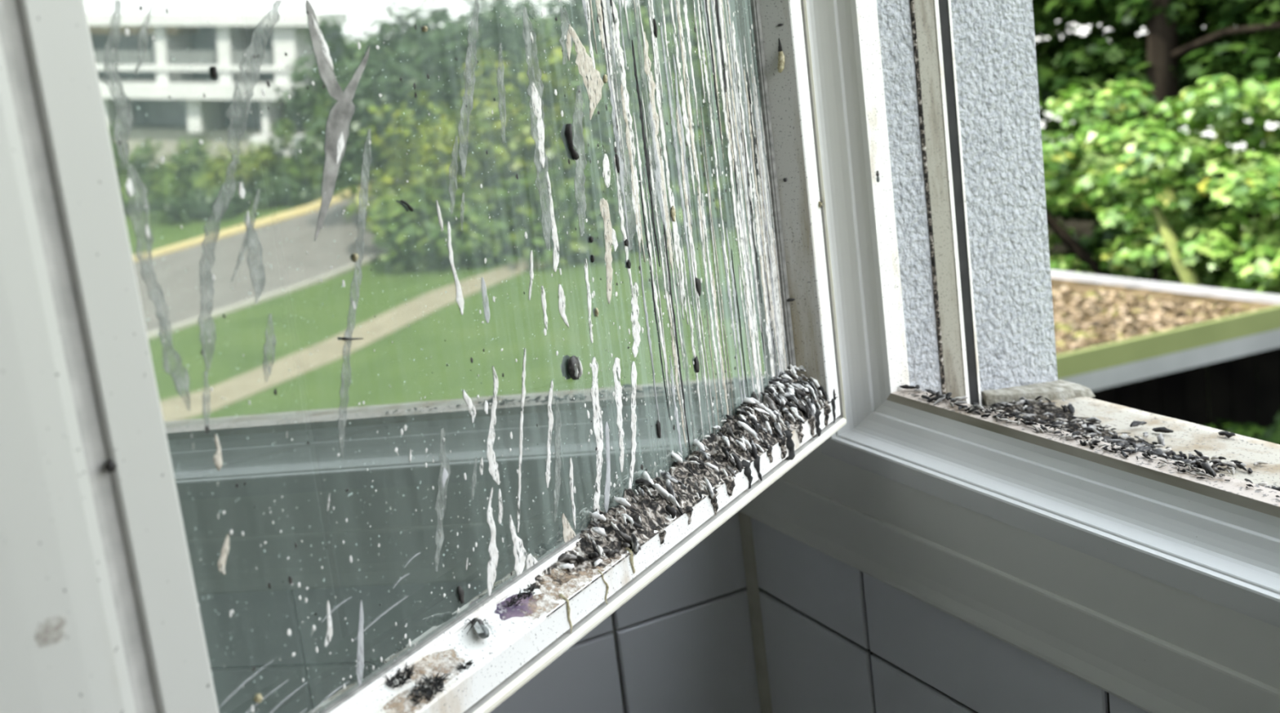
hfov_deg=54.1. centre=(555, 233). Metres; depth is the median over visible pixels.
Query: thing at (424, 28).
crumb
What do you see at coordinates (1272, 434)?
bush
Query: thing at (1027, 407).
dropping
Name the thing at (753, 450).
dropping
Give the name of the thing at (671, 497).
dropping
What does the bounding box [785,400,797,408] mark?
dropping
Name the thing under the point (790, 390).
dropping
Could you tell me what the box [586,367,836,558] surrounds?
crumbs
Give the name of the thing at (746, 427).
dropping
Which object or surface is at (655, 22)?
crumb
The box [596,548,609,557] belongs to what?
dropping
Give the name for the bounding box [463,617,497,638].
beetle
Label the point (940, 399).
dropping
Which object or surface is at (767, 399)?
dropping
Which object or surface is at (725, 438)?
dropping
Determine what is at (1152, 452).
dropping
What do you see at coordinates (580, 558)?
dropping
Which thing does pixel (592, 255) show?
crumb
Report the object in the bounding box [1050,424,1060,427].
dropping
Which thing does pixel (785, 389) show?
dropping
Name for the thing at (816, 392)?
dropping
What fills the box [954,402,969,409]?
dropping
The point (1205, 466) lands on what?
dropping
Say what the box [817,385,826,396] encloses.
dropping
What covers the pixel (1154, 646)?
window sill
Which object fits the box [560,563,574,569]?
dropping
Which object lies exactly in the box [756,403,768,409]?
dropping
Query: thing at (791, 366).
dropping
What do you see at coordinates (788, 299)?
crumb
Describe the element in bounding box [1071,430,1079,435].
dropping
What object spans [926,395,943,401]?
dropping
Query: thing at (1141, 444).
dropping
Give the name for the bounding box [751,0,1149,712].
wall
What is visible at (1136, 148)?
bush
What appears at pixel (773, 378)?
dropping
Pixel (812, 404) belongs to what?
dropping
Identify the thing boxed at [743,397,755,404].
dropping
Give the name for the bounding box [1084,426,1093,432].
dropping
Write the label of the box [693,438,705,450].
dropping
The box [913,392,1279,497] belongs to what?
crumbs
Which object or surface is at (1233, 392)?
wall
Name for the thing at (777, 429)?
dropping
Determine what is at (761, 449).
dropping
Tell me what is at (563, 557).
dropping
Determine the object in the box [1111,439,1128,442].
dropping
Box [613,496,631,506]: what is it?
dropping
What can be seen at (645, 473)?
dropping
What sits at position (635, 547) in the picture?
dropping
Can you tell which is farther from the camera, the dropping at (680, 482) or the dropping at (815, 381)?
the dropping at (815, 381)
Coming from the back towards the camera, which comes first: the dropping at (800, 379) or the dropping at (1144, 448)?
the dropping at (800, 379)
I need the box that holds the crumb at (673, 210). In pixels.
[671,205,675,221]
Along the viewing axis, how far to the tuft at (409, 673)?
0.51 m
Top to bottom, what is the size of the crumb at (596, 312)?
0.005 m
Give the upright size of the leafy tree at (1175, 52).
11.659 m
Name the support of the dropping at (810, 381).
on the heap
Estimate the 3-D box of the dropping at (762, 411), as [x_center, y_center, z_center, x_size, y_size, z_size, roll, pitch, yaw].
[0.123,0.106,0.747,0.009,0.005,0.003,-7,9,5]
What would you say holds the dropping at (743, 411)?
on the heap
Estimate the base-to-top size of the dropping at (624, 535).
0.009 m
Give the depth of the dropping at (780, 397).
0.77 m
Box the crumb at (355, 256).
[352,253,358,262]
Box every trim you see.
[738,512,772,712]
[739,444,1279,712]
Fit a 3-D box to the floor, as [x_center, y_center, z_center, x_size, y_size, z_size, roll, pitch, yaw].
[8.050,0.884,23.078,15.300,0.240,28.000,-12,10,-25]
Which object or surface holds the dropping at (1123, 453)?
on the window
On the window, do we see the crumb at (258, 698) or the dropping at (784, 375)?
the crumb at (258, 698)
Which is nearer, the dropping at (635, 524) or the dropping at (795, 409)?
the dropping at (635, 524)
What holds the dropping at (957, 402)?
on the window
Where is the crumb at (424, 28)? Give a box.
[422,26,427,31]
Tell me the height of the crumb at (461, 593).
0.009 m
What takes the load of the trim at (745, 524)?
attached to the wall at (838, 637)
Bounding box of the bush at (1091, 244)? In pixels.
[1044,160,1222,284]
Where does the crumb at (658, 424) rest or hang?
attached to the window
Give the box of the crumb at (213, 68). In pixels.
[210,66,217,79]
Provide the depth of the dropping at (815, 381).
0.80 m
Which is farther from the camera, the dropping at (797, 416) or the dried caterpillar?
the dropping at (797, 416)
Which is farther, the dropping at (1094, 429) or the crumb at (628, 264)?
the dropping at (1094, 429)
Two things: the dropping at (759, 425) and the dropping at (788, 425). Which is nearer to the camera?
the dropping at (759, 425)
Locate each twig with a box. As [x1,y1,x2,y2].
[342,337,363,340]
[400,200,413,211]
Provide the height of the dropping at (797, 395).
0.007 m
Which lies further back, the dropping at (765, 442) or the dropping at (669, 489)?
the dropping at (765, 442)
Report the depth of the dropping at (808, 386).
0.79 m
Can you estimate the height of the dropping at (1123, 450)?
0.003 m
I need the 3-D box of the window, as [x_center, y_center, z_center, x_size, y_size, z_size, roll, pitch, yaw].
[0.172,-0.362,0.078,0.609,1.265,1.322,-12,10,-25]
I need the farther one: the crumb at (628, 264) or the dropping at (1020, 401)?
the dropping at (1020, 401)
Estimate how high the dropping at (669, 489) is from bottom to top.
0.012 m
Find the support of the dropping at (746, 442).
on the heap
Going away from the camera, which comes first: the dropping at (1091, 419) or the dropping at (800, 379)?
the dropping at (800, 379)
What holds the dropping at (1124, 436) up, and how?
on the crust
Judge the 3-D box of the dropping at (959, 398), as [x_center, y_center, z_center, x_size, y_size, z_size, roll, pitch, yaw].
[0.259,0.106,0.802,0.012,0.004,0.003,-4,10,19]
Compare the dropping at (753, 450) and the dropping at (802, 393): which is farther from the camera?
the dropping at (802, 393)
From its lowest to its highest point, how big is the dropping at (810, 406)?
0.014 m
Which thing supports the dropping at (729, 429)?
on the heap
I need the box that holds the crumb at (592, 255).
[591,254,594,262]
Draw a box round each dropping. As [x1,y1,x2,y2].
[557,552,577,561]
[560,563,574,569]
[576,555,585,562]
[587,551,599,558]
[589,511,605,520]
[591,526,607,536]
[594,558,602,566]
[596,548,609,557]
[606,548,619,555]
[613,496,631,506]
[617,530,631,543]
[620,542,630,546]
[621,513,633,526]
[626,518,644,528]
[631,533,639,554]
[635,477,653,485]
[637,486,644,497]
[642,471,653,484]
[653,483,669,500]
[657,469,678,484]
[665,504,676,518]
[666,479,675,505]
[668,493,679,506]
[671,451,683,462]
[677,480,687,488]
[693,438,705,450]
[697,447,711,461]
[704,462,719,471]
[704,477,713,497]
[712,425,721,429]
[721,435,729,447]
[721,445,728,459]
[725,422,734,439]
[725,464,735,476]
[731,452,742,472]
[734,439,746,451]
[737,407,750,414]
[737,416,751,427]
[737,420,757,437]
[742,435,751,446]
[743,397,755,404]
[748,413,756,420]
[749,440,757,457]
[750,417,758,431]
[751,391,758,399]
[751,398,760,404]
[754,407,768,413]
[754,443,764,452]
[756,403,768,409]
[757,422,767,433]
[762,439,769,448]
[764,389,772,395]
[764,394,777,411]
[764,407,777,419]
[765,385,774,393]
[765,421,772,435]
[768,379,785,388]
[771,376,790,383]
[771,409,780,417]
[772,392,781,404]
[772,421,782,437]
[777,392,785,404]
[779,371,789,380]
[779,391,798,404]
[779,405,794,419]
[781,373,792,380]
[781,382,789,392]
[784,420,790,429]
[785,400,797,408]
[786,386,794,403]
[789,364,795,373]
[789,406,798,414]
[791,382,808,392]
[792,413,804,423]
[793,373,807,384]
[794,388,806,395]
[795,393,801,403]
[795,403,806,413]
[804,381,816,399]
[804,404,808,416]
[805,396,816,422]
[808,378,816,391]
[809,377,819,387]
[809,395,815,404]
[810,402,816,413]
[813,385,819,398]
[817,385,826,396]
[832,388,835,399]
[899,384,916,388]
[920,395,929,399]
[924,388,936,395]
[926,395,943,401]
[933,395,945,404]
[946,391,951,399]
[949,395,967,401]
[953,400,967,404]
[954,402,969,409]
[967,407,979,413]
[972,404,984,408]
[996,401,1013,404]
[1008,411,1022,416]
[1014,399,1025,404]
[1024,406,1031,410]
[1024,417,1034,421]
[1025,420,1035,424]
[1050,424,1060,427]
[1052,420,1064,424]
[1066,402,1075,413]
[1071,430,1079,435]
[1084,417,1101,422]
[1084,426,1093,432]
[1086,424,1096,428]
[1092,427,1102,434]
[1101,437,1113,442]
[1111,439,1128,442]
[1115,442,1124,446]
[1119,448,1140,453]
[1120,433,1129,439]
[1120,450,1127,457]
[1129,420,1146,426]
[1132,441,1138,448]
[1136,442,1145,446]
[1137,445,1151,452]
[1142,431,1148,436]
[1143,450,1162,456]
[1151,426,1173,432]
[1155,447,1163,453]
[1156,432,1164,445]
[1181,458,1191,463]
[1193,449,1203,456]
[1200,456,1208,460]
[1200,462,1216,475]
[1217,431,1235,437]
[1217,462,1225,466]
[1235,462,1247,471]
[1271,486,1279,490]
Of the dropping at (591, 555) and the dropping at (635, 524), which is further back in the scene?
the dropping at (635, 524)
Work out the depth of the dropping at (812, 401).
0.78 m
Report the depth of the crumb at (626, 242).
0.65 m
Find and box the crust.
[982,401,1172,456]
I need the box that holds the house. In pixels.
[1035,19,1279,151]
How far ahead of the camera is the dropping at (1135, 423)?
0.82 m
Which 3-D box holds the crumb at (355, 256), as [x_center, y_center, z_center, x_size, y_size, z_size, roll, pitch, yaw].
[-0.080,0.009,0.495,0.002,0.004,0.003,-1,12,37]
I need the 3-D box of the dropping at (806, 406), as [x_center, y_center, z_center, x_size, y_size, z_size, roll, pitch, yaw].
[0.155,0.109,0.773,0.003,0.008,0.005,-7,9,1]
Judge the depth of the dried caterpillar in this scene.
0.61 m
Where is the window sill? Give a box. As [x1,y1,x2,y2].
[981,379,1279,487]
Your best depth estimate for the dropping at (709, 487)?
0.67 m
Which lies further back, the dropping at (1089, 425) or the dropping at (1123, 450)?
the dropping at (1089, 425)
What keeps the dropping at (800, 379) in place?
on the heap
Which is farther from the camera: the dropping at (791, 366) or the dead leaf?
the dead leaf
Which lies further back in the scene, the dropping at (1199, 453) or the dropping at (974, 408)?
the dropping at (974, 408)
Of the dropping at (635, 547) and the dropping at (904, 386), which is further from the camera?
the dropping at (904, 386)
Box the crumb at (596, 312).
[594,307,598,316]
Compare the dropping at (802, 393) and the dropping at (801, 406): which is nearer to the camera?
the dropping at (801, 406)
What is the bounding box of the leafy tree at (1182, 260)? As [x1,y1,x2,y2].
[1151,203,1279,419]
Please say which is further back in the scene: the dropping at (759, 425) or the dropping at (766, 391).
the dropping at (766, 391)
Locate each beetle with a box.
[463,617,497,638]
[567,355,582,379]
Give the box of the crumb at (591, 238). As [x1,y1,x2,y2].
[589,235,593,242]
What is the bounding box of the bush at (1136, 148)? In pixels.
[1038,74,1279,404]
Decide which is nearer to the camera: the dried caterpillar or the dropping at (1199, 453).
the dried caterpillar
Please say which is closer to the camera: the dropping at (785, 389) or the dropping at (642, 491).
the dropping at (642, 491)
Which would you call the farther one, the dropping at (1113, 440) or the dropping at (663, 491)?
the dropping at (1113, 440)
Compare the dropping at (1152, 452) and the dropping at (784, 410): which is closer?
the dropping at (1152, 452)
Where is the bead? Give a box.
[104,458,117,472]
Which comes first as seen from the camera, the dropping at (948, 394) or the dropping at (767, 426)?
the dropping at (767, 426)
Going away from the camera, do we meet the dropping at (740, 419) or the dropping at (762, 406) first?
the dropping at (740, 419)
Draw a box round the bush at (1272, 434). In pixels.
[1204,410,1279,444]
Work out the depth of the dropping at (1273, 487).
0.68 m
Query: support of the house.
on the lawn
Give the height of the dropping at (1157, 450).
0.004 m
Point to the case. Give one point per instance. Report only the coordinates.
(780, 56)
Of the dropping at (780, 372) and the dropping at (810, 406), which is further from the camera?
the dropping at (780, 372)
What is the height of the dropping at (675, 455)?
0.006 m
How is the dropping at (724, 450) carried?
on the heap
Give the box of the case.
[777,38,784,72]
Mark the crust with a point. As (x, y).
(1009, 409)
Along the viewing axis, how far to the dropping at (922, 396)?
0.82 m
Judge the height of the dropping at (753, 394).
0.007 m
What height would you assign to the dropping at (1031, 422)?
0.002 m
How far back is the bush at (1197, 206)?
13.22 m
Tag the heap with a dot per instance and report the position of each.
(652, 513)
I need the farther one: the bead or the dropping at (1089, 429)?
the dropping at (1089, 429)
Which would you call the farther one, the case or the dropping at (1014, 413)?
the dropping at (1014, 413)
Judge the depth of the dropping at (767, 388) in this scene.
0.77 m
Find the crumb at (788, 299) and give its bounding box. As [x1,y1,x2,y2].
[786,297,795,301]
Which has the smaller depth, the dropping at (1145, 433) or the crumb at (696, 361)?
the crumb at (696, 361)
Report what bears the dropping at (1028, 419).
on the window
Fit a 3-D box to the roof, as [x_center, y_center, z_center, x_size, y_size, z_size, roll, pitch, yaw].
[2.174,0.918,10.844,5.468,0.310,5.637,-12,10,-25]
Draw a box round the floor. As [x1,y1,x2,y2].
[1048,192,1258,422]
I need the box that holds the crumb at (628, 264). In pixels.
[626,258,631,268]
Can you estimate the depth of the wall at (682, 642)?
0.96 m
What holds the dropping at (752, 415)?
on the heap
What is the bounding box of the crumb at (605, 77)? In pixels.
[603,74,607,83]
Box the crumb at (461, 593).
[457,586,464,604]
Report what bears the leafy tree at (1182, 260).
on the floor
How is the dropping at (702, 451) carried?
on the heap
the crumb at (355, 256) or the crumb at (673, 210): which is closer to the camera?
the crumb at (355, 256)
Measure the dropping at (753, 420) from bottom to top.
0.008 m
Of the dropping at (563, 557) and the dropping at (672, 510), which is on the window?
the dropping at (672, 510)
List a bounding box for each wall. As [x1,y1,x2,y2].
[489,510,760,712]
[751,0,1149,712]
[1091,346,1279,438]
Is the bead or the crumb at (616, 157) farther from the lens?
the crumb at (616, 157)
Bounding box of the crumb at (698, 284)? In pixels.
[695,276,701,295]
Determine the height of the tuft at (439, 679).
0.007 m
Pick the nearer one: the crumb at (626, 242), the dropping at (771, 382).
the crumb at (626, 242)
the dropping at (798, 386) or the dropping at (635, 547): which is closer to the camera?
the dropping at (635, 547)
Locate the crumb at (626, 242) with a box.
[624,239,628,246]
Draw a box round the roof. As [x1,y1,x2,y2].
[1050,269,1279,391]
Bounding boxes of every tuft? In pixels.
[385,660,416,688]
[407,671,450,706]
[456,659,472,671]
[503,582,535,606]
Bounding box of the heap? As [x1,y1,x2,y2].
[531,374,838,617]
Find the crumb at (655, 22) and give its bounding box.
[653,18,657,37]
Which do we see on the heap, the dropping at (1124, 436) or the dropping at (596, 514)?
the dropping at (596, 514)
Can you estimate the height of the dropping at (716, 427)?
0.003 m
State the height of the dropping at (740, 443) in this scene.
0.007 m
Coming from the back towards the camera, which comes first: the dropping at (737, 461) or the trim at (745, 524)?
the trim at (745, 524)
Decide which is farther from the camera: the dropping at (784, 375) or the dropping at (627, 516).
the dropping at (784, 375)
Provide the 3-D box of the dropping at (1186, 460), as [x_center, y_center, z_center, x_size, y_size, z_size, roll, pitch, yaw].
[0.369,0.135,0.736,0.012,0.005,0.004,-8,9,-1]
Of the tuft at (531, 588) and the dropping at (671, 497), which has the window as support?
the tuft at (531, 588)
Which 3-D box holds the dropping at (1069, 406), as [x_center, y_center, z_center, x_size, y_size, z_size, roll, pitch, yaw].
[0.356,0.121,0.865,0.005,0.006,0.011,-7,9,1]
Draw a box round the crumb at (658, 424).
[656,419,661,438]
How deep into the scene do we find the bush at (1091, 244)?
14.61 m
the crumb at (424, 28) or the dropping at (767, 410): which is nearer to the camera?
the crumb at (424, 28)
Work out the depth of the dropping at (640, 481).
0.66 m
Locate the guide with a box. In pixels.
[909,0,982,404]
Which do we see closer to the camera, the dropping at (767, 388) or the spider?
the dropping at (767, 388)
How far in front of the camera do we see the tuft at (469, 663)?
0.52 m
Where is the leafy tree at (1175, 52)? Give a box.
[1032,0,1279,193]
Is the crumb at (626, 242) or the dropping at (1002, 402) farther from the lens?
the dropping at (1002, 402)
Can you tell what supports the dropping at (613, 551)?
on the heap
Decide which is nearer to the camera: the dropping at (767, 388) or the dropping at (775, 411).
the dropping at (775, 411)
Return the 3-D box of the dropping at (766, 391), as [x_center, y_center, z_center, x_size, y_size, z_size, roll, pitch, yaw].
[0.131,0.098,0.770,0.002,0.003,0.007,-12,10,-26]
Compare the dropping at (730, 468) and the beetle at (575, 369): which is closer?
the beetle at (575, 369)
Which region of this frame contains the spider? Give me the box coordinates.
[818,200,823,208]
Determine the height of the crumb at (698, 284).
0.012 m
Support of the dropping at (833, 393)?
on the heap
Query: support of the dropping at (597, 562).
on the heap
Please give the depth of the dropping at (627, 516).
0.63 m
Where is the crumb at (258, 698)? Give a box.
[254,693,262,702]
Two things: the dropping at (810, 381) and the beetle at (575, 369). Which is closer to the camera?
the beetle at (575, 369)
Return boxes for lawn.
[1059,147,1279,191]
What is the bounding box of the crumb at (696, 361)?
[694,355,699,372]
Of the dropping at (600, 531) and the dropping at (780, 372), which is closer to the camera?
the dropping at (600, 531)
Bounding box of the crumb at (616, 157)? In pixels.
[614,153,619,173]
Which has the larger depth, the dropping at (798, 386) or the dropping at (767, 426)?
the dropping at (798, 386)
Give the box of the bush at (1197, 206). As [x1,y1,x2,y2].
[1153,151,1271,425]
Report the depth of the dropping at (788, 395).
0.77 m
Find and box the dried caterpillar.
[564,124,579,159]
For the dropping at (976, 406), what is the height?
0.003 m
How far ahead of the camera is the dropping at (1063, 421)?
0.82 m
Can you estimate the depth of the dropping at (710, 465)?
0.69 m
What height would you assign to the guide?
1.226 m
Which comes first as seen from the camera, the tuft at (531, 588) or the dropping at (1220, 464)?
the tuft at (531, 588)
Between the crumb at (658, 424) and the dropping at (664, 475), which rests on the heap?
the dropping at (664, 475)
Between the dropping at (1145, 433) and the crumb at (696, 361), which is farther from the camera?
the dropping at (1145, 433)
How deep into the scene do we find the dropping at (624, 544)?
0.61 m
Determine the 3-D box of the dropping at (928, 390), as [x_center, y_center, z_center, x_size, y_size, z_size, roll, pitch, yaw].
[0.248,0.104,0.820,0.004,0.004,0.013,-15,12,-40]
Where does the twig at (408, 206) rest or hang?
attached to the window
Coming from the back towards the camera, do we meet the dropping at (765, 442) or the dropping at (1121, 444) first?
the dropping at (1121, 444)
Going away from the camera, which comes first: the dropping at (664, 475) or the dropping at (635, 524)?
the dropping at (635, 524)
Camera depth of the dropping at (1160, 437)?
0.79 m
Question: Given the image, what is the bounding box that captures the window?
[0,0,1279,712]
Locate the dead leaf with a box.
[874,169,882,182]
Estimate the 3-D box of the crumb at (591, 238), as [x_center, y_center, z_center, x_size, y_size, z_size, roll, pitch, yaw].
[0.018,0.003,0.625,0.002,0.004,0.003,-1,12,36]
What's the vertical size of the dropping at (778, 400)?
0.011 m
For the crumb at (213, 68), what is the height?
0.005 m
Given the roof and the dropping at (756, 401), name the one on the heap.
the dropping at (756, 401)
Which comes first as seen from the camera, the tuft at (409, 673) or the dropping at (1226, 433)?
the tuft at (409, 673)

